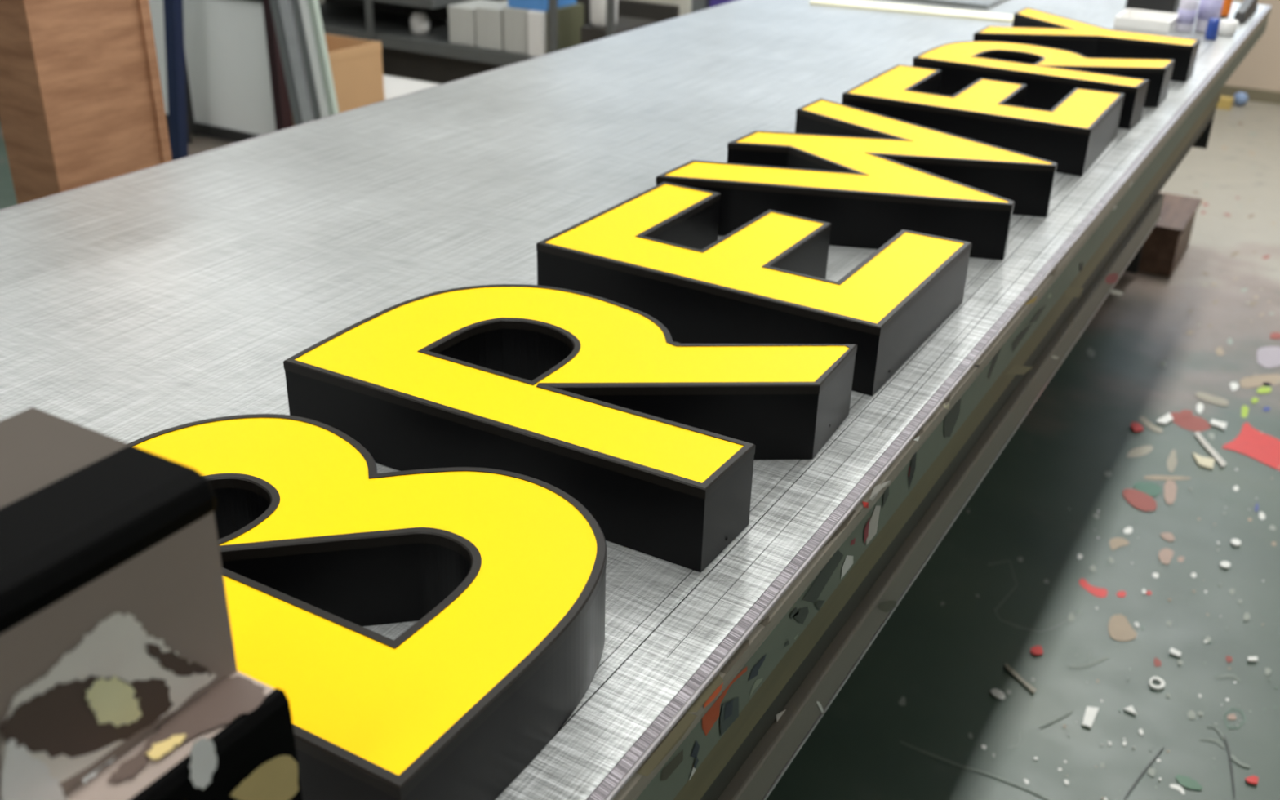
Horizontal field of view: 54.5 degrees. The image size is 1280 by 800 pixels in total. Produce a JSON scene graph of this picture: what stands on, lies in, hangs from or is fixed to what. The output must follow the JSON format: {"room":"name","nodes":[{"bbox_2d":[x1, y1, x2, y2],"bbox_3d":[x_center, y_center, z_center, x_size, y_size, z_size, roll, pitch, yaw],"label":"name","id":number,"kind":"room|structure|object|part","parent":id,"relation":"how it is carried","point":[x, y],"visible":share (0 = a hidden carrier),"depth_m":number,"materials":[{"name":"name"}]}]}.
{"room":"sign-making workshop","nodes":[
{"label":"sign-making workshop","id":0,"kind":"room"},
{"bbox_2d":[0,0,1279,799],"bbox_3d":[-1.448,0.503,2.081,10.600,0.002,12.970,16,30,26],"label":"floor","id":1,"kind":"structure","parent":0,"point":[1095,542],"depth_m":2.50,"materials":[{"name":"paint"}]},
{"bbox_2d":[0,0,172,204],"bbox_3d":[-1.148,-0.552,2.585,0.158,1.450,0.275,16,30,26],"label":"wooden cabinet","id":2,"kind":"object","parent":1,"relation":"on","point":[82,104],"visible":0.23,"depth_m":2.48,"materials":[{"name":"brown wood"}]},
{"bbox_2d":[163,0,188,160],"bbox_3d":[-1.719,-1.429,4.581,0.235,1.200,0.040,16,30,26],"label":"post","id":3,"kind":"object","parent":1,"relation":"on","point":[173,11],"visible":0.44,"depth_m":4.69,"materials":[{"name":"metal"}]},
{"bbox_2d":[165,114,191,143],"bbox_3d":[-1.941,-1.135,5.188,0.110,0.120,0.060,16,30,26],"label":"support block","id":4,"kind":"object","parent":1,"relation":"on","point":[189,140],"visible":0.14,"depth_m":5.18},
{"bbox_2d":[148,0,168,114],"bbox_3d":[-1.885,-1.612,4.915,0.175,0.979,0.030,16,30,26],"label":"board","id":5,"kind":"object","parent":4,"relation":"on","point":[156,6],"visible":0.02,"depth_m":5.01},
{"bbox_2d":[182,0,293,142],"bbox_3d":[-1.667,-1.616,4.958,0.580,1.200,0.050,16,30,26],"label":"framed panel","id":6,"kind":"object","parent":1,"relation":"on","point":[237,89],"visible":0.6,"depth_m":5.07,"materials":[{"name":"white"}]},
{"bbox_3d":[-1.436,-1.551,4.841,0.045,1.200,0.050,16,30,26],"label":"maroon rail","id":7,"kind":"part","parent":6,"relation":"part of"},
{"bbox_2d":[269,0,302,125],"bbox_3d":[-1.357,-1.452,4.648,0.224,1.200,0.028,19,32,31],"label":"strip","id":8,"kind":"object","parent":1,"relation":"on","point":[275,7],"visible":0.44,"depth_m":4.70,"materials":[{"name":"grey plastic"}]},
{"bbox_2d":[278,0,314,123],"bbox_3d":[-1.308,-1.438,4.623,0.243,1.200,0.030,19,32,31],"label":"strip","id":9,"kind":"object","parent":1,"relation":"on","point":[286,6],"visible":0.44,"depth_m":4.67,"materials":[{"name":"metal"}]},
{"bbox_2d":[291,0,321,119],"bbox_3d":[-1.259,-1.424,4.598,0.224,1.200,0.028,19,32,31],"label":"strip","id":10,"kind":"object","parent":1,"relation":"on","point":[295,3],"visible":0.44,"depth_m":4.64,"materials":[{"name":"grey plastic"}]},
{"bbox_2d":[298,0,329,118],"bbox_3d":[-1.223,-1.414,4.579,0.230,1.200,0.029,19,32,31],"label":"strip","id":11,"kind":"object","parent":1,"relation":"on","point":[304,7],"visible":0.44,"depth_m":4.62,"materials":[{"name":"grey metal"}]},
{"bbox_2d":[307,0,339,115],"bbox_3d":[-1.189,-1.404,4.562,0.220,1.200,0.028,19,32,31],"label":"strip","id":12,"kind":"object","parent":1,"relation":"on","point":[314,9],"visible":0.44,"depth_m":4.60,"materials":[{"name":"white plastic"}]},
{"bbox_2d":[291,33,384,126],"bbox_3d":[-1.391,-1.319,5.287,0.423,0.388,0.425,16,30,26],"label":"cardboard box","id":13,"kind":"object","parent":1,"relation":"on","point":[356,64],"visible":0.27,"depth_m":5.22,"materials":[{"name":"brown cardboard"}]},
{"bbox_2d":[382,75,439,100],"bbox_3d":[-1.172,-1.371,5.702,0.470,0.120,0.430,16,30,26],"label":"paper stack","id":14,"kind":"object","parent":1,"relation":"on","point":[394,86],"visible":0.02,"depth_m":5.72,"materials":[{"name":"white paper"}]},
{"bbox_2d":[318,0,679,84],"bbox_3d":[-0.950,-2.031,6.328,2.280,0.750,0.615,16,30,26],"label":"shelving unit","id":15,"kind":"object","parent":1,"relation":"on","point":[431,56],"visible":0.35,"depth_m":6.27,"materials":[{"name":"grey metal"}]},
{"bbox_3d":[-1.360,-1.992,6.227,0.040,0.750,0.015,16,30,26],"label":"leg","id":16,"kind":"part","parent":15,"relation":"part of","materials":[{"name":"grey metal"}]},
{"bbox_2d":[409,10,429,35],"bbox_3d":[-1.115,-1.912,6.296,0.100,0.112,0.100,16,30,26],"label":"plastic jug","id":17,"kind":"object","parent":15,"relation":"on","point":[420,20],"visible":1,"depth_m":6.26,"materials":[{"name":"white plastic"}]},
{"bbox_2d":[372,0,472,8],"bbox_3d":[-1.407,-2.181,6.529,1.240,0.045,0.550,16,30,26],"label":"shelf","id":18,"kind":"object","parent":15,"relation":"attached to","point":[432,4],"depth_m":6.10,"materials":[{"name":"grey metal"}]},
{"bbox_2d":[318,2,534,66],"bbox_3d":[-0.963,-1.862,6.396,2.280,0.059,0.550,16,30,26],"label":"shelf","id":19,"kind":"object","parent":15,"relation":"attached to","point":[392,24],"depth_m":6.37,"materials":[{"name":"grey metal"}]},
{"bbox_3d":[-0.939,-1.774,6.480,2.190,0.155,0.440,16,30,26],"label":"toe panel","id":20,"kind":"part","parent":15,"relation":"part of","materials":[{"name":"black metal"}]},
{"bbox_2d":[448,0,497,46],"bbox_3d":[-0.806,-1.870,6.155,0.160,0.180,0.260,16,30,26],"label":"carton","id":21,"kind":"object","parent":15,"relation":"on","point":[461,16],"visible":0.58,"depth_m":6.06,"materials":[{"name":"white cardboard"}]},
{"bbox_2d":[475,0,507,50],"bbox_3d":[-0.661,-1.833,6.073,0.150,0.192,0.270,16,30,26],"label":"carton","id":22,"kind":"object","parent":15,"relation":"on","point":[489,17],"visible":0.53,"depth_m":5.97,"materials":[{"name":"white cardboard"}]},
{"bbox_3d":[-0.809,-1.996,6.623,2.280,0.430,0.040,16,30,26],"label":"panel","id":23,"kind":"part","parent":15,"relation":"part of","materials":[{"name":"grey metal"}]},
{"bbox_2d":[502,6,531,54],"bbox_3d":[-0.526,-1.801,6.001,0.137,0.208,0.270,16,30,26],"label":"carton","id":24,"kind":"object","parent":15,"relation":"on","point":[515,20],"visible":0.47,"depth_m":5.89,"materials":[{"name":"white cardboard"}]},
{"bbox_2d":[507,0,576,12],"bbox_3d":[-0.465,-1.911,5.915,0.220,0.070,0.260,16,30,26],"label":"box","id":25,"kind":"object","parent":24,"relation":"on","point":[535,5],"visible":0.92,"depth_m":5.82,"materials":[{"name":"plastic"}]},
{"bbox_2d":[527,9,547,57],"bbox_3d":[-0.421,-1.768,5.940,0.087,0.208,0.285,16,30,26],"label":"carton","id":26,"kind":"object","parent":15,"relation":"on","point":[536,20],"visible":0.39,"depth_m":5.83,"materials":[{"name":"white cardboard"}]},
{"bbox_3d":[-0.401,-1.720,5.738,0.040,0.750,0.015,16,30,26],"label":"leg","id":27,"kind":"part","parent":15,"relation":"part of","materials":[{"name":"grey metal"}]},
{"bbox_2d":[546,3,583,53],"bbox_3d":[-0.353,-1.759,5.916,0.037,0.218,0.260,16,30,26],"label":"case","id":28,"kind":"object","parent":15,"relation":"on","point":[570,17],"visible":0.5,"depth_m":5.90,"materials":[{"name":"plastic"}]},
{"bbox_3d":[-0.133,-1.644,5.601,0.040,0.750,0.015,16,30,26],"label":"leg","id":29,"kind":"part","parent":15,"relation":"part of","materials":[{"name":"grey metal"}]},
{"bbox_2d":[580,16,656,44],"bbox_3d":[-0.100,-1.689,5.851,0.195,0.162,0.360,16,30,26],"label":"crate","id":30,"kind":"object","parent":15,"relation":"on","point":[588,33],"visible":0.36,"depth_m":5.73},
{"bbox_2d":[590,0,617,27],"bbox_3d":[-0.165,-1.876,5.687,0.128,0.314,0.128,16,30,26],"label":"paper roll","id":31,"kind":"object","parent":30,"relation":"on","point":[597,7],"visible":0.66,"depth_m":5.68,"materials":[{"name":"white paper"}]},
{"bbox_2d":[0,0,1271,799],"bbox_3d":[0.006,0.032,2.125,1.280,0.877,5.056,16,30,26],"label":"work table","id":32,"kind":"object","parent":1,"relation":"on","point":[137,304],"depth_m":1.53,"materials":[{"name":"metal"}]},
{"bbox_2d":[0,407,302,799],"bbox_3d":[-0.355,0.247,0.390,0.155,0.288,0.531,16,30,26],"label":"block","id":33,"kind":"object","parent":32,"relation":"on","point":[120,678],"visible":1,"depth_m":0.50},
{"bbox_3d":[-0.379,0.112,0.340,0.066,0.001,0.530,16,30,26],"label":"plate","id":34,"kind":"part","parent":33,"relation":"part of","materials":[{"name":"grey metal"}]},
{"bbox_2d":[128,413,606,799],"bbox_3d":[-0.231,0.127,0.873,0.420,0.075,0.302,16,30,26],"label":"channel letter","id":35,"kind":"object","parent":32,"relation":"on","point":[501,573],"visible":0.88,"depth_m":0.81,"materials":[{"name":"yellow plastic"}]},
{"bbox_2d":[283,284,857,572],"bbox_3d":[-0.057,-0.011,1.158,0.430,0.075,0.321,16,30,26],"label":"channel letter","id":36,"kind":"object","parent":32,"relation":"on","point":[590,397],"visible":0.99,"depth_m":1.09,"materials":[{"name":"yellow plastic"}]},
{"bbox_2d":[536,182,972,395],"bbox_3d":[0.131,-0.145,1.438,0.416,0.075,0.305,16,30,26],"label":"channel letter","id":37,"kind":"object","parent":32,"relation":"on","point":[657,252],"visible":0.99,"depth_m":1.36,"materials":[{"name":"yellow plastic"}]},
{"bbox_2d":[655,97,1057,260],"bbox_3d":[0.349,-0.315,1.788,0.437,0.075,0.557,16,30,26],"label":"channel letter","id":38,"kind":"object","parent":32,"relation":"on","point":[873,177],"visible":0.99,"depth_m":1.68,"materials":[{"name":"yellow plastic"}]},
{"bbox_3d":[0.755,-1.056,3.365,0.584,0.006,0.100,13,29,21],"label":"foam strip","id":39,"kind":"part","parent":32,"relation":"part of","materials":[{"name":"white plastic"}]},
{"bbox_3d":[0.152,0.263,1.117,0.024,0.047,3.460,16,30,26],"label":"rail","id":40,"kind":"part","parent":32,"relation":"part of","materials":[{"name":"grey metal"}]},
{"bbox_2d":[902,0,1006,9],"bbox_3d":[0.884,-1.196,3.646,0.380,0.012,0.370,16,30,26],"label":"sheet","id":41,"kind":"object","parent":32,"relation":"on","point":[980,4],"visible":1,"depth_m":3.46,"materials":[{"name":"plastic"}]},
{"bbox_2d":[841,64,1124,176],"bbox_3d":[0.595,-0.495,2.161,0.421,0.075,0.299,16,30,26],"label":"channel letter","id":42,"kind":"object","parent":32,"relation":"on","point":[1072,135],"visible":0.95,"depth_m":2.06,"materials":[{"name":"yellow plastic"}]},
{"bbox_2d":[912,40,1174,128],"bbox_3d":[0.790,-0.633,2.447,0.436,0.075,0.316,16,30,26],"label":"channel letter","id":43,"kind":"object","parent":32,"relation":"on","point":[1050,74],"visible":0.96,"depth_m":2.38,"materials":[{"name":"yellow plastic"}]},
{"bbox_2d":[973,7,1200,82],"bbox_3d":[1.007,-0.783,2.758,0.425,0.075,0.430,16,30,26],"label":"channel letter","id":44,"kind":"object","parent":32,"relation":"on","point":[1031,26],"visible":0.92,"depth_m":2.67,"materials":[{"name":"yellow plastic"}]},
{"bbox_2d":[1113,8,1177,33],"bbox_3d":[1.321,-0.989,3.239,0.135,0.028,0.160,16,30,26],"label":"tray","id":45,"kind":"object","parent":32,"relation":"on","point":[1129,19],"visible":0.84,"depth_m":3.20,"materials":[{"name":"paper"}]},
{"bbox_2d":[1124,0,1180,13],"bbox_3d":[1.419,-1.116,3.428,0.125,0.090,0.109,16,30,26],"label":"case","id":46,"kind":"object","parent":32,"relation":"on","point":[1162,6],"visible":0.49,"depth_m":3.40,"materials":[{"name":"plastic"}]},
{"bbox_3d":[1.541,-0.771,3.909,0.430,0.750,0.020,16,30,26],"label":"panel","id":47,"kind":"part","parent":32,"relation":"part of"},
{"bbox_2d":[1174,0,1198,31],"bbox_3d":[1.399,-0.995,3.172,0.044,0.102,0.044,16,30,26],"label":"plastic bottle","id":48,"kind":"object","parent":32,"relation":"on","point":[1188,9],"visible":1,"depth_m":3.16,"materials":[{"name":"clear plastic"}]},
{"bbox_2d":[1194,0,1223,32],"bbox_3d":[1.456,-1.017,3.163,0.054,0.153,0.054,16,30,26],"label":"plastic bottle","id":49,"kind":"object","parent":32,"relation":"on","point":[1207,9],"visible":0.66,"depth_m":3.16,"materials":[{"name":"plastic"}]},
{"bbox_2d":[1204,17,1220,39],"bbox_3d":[1.421,-0.921,3.084,0.028,0.050,0.028,16,30,26],"label":"bottle","id":50,"kind":"object","parent":32,"relation":"on","point":[1213,24],"visible":1,"depth_m":3.08,"materials":[{"name":"blue plastic"}]},
{"bbox_2d":[1219,0,1232,19],"bbox_3d":[1.526,-1.052,3.217,0.032,0.170,0.032,16,30,26],"label":"tool","id":51,"kind":"object","parent":32,"relation":"on","point":[1227,4],"visible":0.56,"depth_m":3.23,"materials":[{"name":"plastic"}]},
{"bbox_2d":[1217,18,1238,35],"bbox_3d":[1.490,-0.945,3.151,0.046,0.036,0.046,16,30,26],"label":"cup","id":52,"kind":"object","parent":32,"relation":"on","point":[1227,27],"visible":0.93,"depth_m":3.14,"materials":[{"name":"paper"}]},
{"bbox_2d":[1233,0,1257,23],"bbox_3d":[1.661,-1.073,3.402,0.035,0.049,0.258,16,30,26],"label":"roll","id":53,"kind":"object","parent":32,"relation":"on","point":[1247,8],"visible":0.86,"depth_m":3.35,"materials":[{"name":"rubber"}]},
{"bbox_2d":[635,0,691,16],"bbox_3d":[0.070,-2.032,6.397,0.410,0.740,0.410,16,30,26],"label":"cabinet","id":54,"kind":"object","parent":1,"relation":"on","point":[685,6],"visible":0.08,"depth_m":6.26,"materials":[{"name":"white"}]},
{"bbox_2d":[691,0,709,13],"bbox_3d":[0.302,-1.902,6.085,0.080,0.800,0.070,16,30,26],"label":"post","id":55,"kind":"object","parent":1,"relation":"on","point":[696,5],"visible":0.11,"depth_m":6.04,"materials":[{"name":"metal"}]},
{"bbox_2d":[709,0,736,8],"bbox_3d":[0.416,-1.784,6.056,0.120,0.620,0.150,16,30,26],"label":"bin","id":56,"kind":"object","parent":1,"relation":"on","point":[713,3],"visible":0.02,"depth_m":5.93,"materials":[{"name":"purple plastic"}]},
{"bbox_2d":[990,688,1004,700],"bbox_3d":[0.626,0.513,2.169,0.019,0.002,0.028,-20,34,-37],"label":"crumb","id":57,"kind":"object","parent":1,"relation":"on","point":[998,694],"visible":1,"depth_m":2.17,"materials":[{"name":"white paint"}]},
{"bbox_2d":[1004,662,1035,693],"bbox_3d":[0.675,0.494,2.209,0.010,0.002,0.084,-11,29,-23],"label":"stick","id":58,"kind":"object","parent":1,"relation":"on","point":[1033,690],"visible":1,"depth_m":2.21,"materials":[{"name":"beige paint"}]},
{"bbox_2d":[1031,645,1043,655],"bbox_3d":[0.728,0.460,2.281,0.022,0.002,0.026,6,27,8],"label":"chip","id":59,"kind":"object","parent":1,"relation":"on","point":[1037,650],"visible":1,"depth_m":2.28,"materials":[{"name":"red plastic"}]},
{"bbox_2d":[1082,706,1098,728],"bbox_3d":[0.768,0.540,2.123,0.019,0.002,0.058,16,30,26],"label":"paper scrap","id":60,"kind":"object","parent":1,"relation":"on","point":[1091,713],"visible":1,"depth_m":2.12,"materials":[{"name":"white paper"}]},
{"bbox_2d":[1123,705,1136,715],"bbox_3d":[0.842,0.534,2.139,0.017,0.002,0.022,1,27,-1],"label":"paper scrap","id":61,"kind":"object","parent":1,"relation":"on","point":[1130,708],"visible":1,"depth_m":2.14,"materials":[{"name":"white paper"}]},
{"bbox_2d":[1130,422,1143,431],"bbox_3d":[1.236,0.068,3.091,0.027,0.002,0.050,5,27,6],"label":"chip","id":62,"kind":"object","parent":1,"relation":"on","point":[1136,427],"visible":1,"depth_m":3.09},
{"bbox_2d":[1149,675,1164,689],"bbox_3d":[0.918,0.503,2.205,0.026,0.003,0.034,16,30,26],"label":"ring","id":63,"kind":"object","parent":1,"relation":"on","point":[1161,681],"visible":1,"depth_m":2.20,"materials":[{"name":"white paint"}]},
{"bbox_2d":[1156,413,1173,424],"bbox_3d":[1.329,0.048,3.136,0.075,0.002,0.024,-21,34,-37],"label":"paper scrap","id":64,"kind":"object","parent":1,"relation":"on","point":[1167,418],"visible":1,"depth_m":3.13,"materials":[{"name":"white paper"}]},
{"bbox_2d":[1137,191,1201,277],"bbox_3d":[1.746,-0.568,4.208,0.204,0.167,0.400,16,30,26],"label":"wooden box","id":65,"kind":"object","parent":1,"relation":"on","point":[1162,250],"visible":0.54,"depth_m":4.06,"materials":[{"name":"brown wood"}]},
{"bbox_3d":[1.748,-0.637,4.174,0.204,0.013,0.400,16,30,26],"label":"lid","id":66,"kind":"part","parent":65,"relation":"part of","materials":[{"name":"brown wood"}]},
{"bbox_2d":[1168,647,1181,657],"bbox_3d":[0.985,0.464,2.286,0.020,0.002,0.016,20,32,33],"label":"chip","id":67,"kind":"object","parent":1,"relation":"on","point":[1172,651],"visible":1,"depth_m":2.28,"materials":[{"name":"white paint"}]},
{"bbox_2d":[1192,452,1214,469],"bbox_3d":[1.332,0.144,2.944,0.053,0.002,0.057,16,30,26],"label":"paper scrap","id":68,"kind":"object","parent":1,"relation":"on","point":[1206,462],"visible":1,"depth_m":2.94,"materials":[{"name":"beige paper"}]},
{"bbox_2d":[1194,431,1226,467],"bbox_3d":[1.375,0.118,2.998,0.017,0.002,0.179,1,27,-1],"label":"strip","id":69,"kind":"object","parent":1,"relation":"on","point":[1222,463],"visible":1,"depth_m":2.99,"materials":[{"name":"white paint"}]},
{"bbox_2d":[1209,418,1226,430],"bbox_3d":[1.449,0.062,3.115,0.037,0.002,0.044,16,30,26],"label":"paper scrap","id":70,"kind":"object","parent":1,"relation":"on","point":[1220,424],"visible":1,"depth_m":3.12,"materials":[{"name":"white paper"}]},
{"bbox_2d":[1219,560,1230,568],"bbox_3d":[1.200,0.338,2.550,0.020,0.002,0.025,16,30,26],"label":"crumb","id":71,"kind":"object","parent":1,"relation":"on","point":[1225,564],"visible":1,"depth_m":2.55,"materials":[{"name":"white paint"}]},
{"bbox_2d":[1216,95,1234,110],"bbox_3d":[2.946,-1.498,6.260,0.070,0.049,0.080,16,30,26],"label":"wood offcut","id":72,"kind":"object","parent":1,"relation":"on","point":[1225,102],"visible":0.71,"depth_m":6.23,"materials":[{"name":"paint"}]},
{"bbox_2d":[1230,538,1240,546],"bbox_3d":[1.260,0.301,2.627,0.020,0.002,0.028,7,27,11],"label":"crumb","id":73,"kind":"object","parent":1,"relation":"on","point":[1235,542],"visible":1,"depth_m":2.62,"materials":[{"name":"white paint"}]},
{"bbox_2d":[1233,91,1248,106],"bbox_3d":[3.048,-1.529,6.308,0.072,0.068,0.072,16,30,26],"label":"ball","id":74,"kind":"object","parent":1,"relation":"on","point":[1241,98],"visible":0.97,"depth_m":6.28,"materials":[{"name":"blue plastic"}]},
{"bbox_2d":[1244,775,1258,784],"bbox_3d":[0.983,0.610,1.996,0.019,0.002,0.020,16,30,26],"label":"chip","id":75,"kind":"object","parent":1,"relation":"on","point":[1253,780],"visible":1,"depth_m":1.99,"materials":[{"name":"red plastic"}]},
{"bbox_2d":[1247,656,1257,661],"bbox_3d":[1.121,0.474,2.275,0.023,0.002,0.013,2,27,0],"label":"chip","id":76,"kind":"object","parent":1,"relation":"on","point":[1249,658],"visible":1,"depth_m":2.27,"materials":[{"name":"white paint"}]},
{"bbox_2d":[1224,0,1279,92],"bbox_3d":[1.878,-3.295,6.494,10.600,3.000,0.100,16,30,26],"label":"wall","id":77,"kind":"structure","parent":0,"point":[1260,69],"depth_m":6.34,"materials":[{"name":"paint"}]},
{"bbox_2d":[1221,84,1279,104],"bbox_3d":[4.318,-1.250,5.832,4.800,0.060,0.012,16,30,26],"label":"baseboard","id":78,"kind":"structure","parent":77,"relation":"attached to","point":[1254,95],"depth_m":6.41,"materials":[{"name":"beige wood"}]}
]}

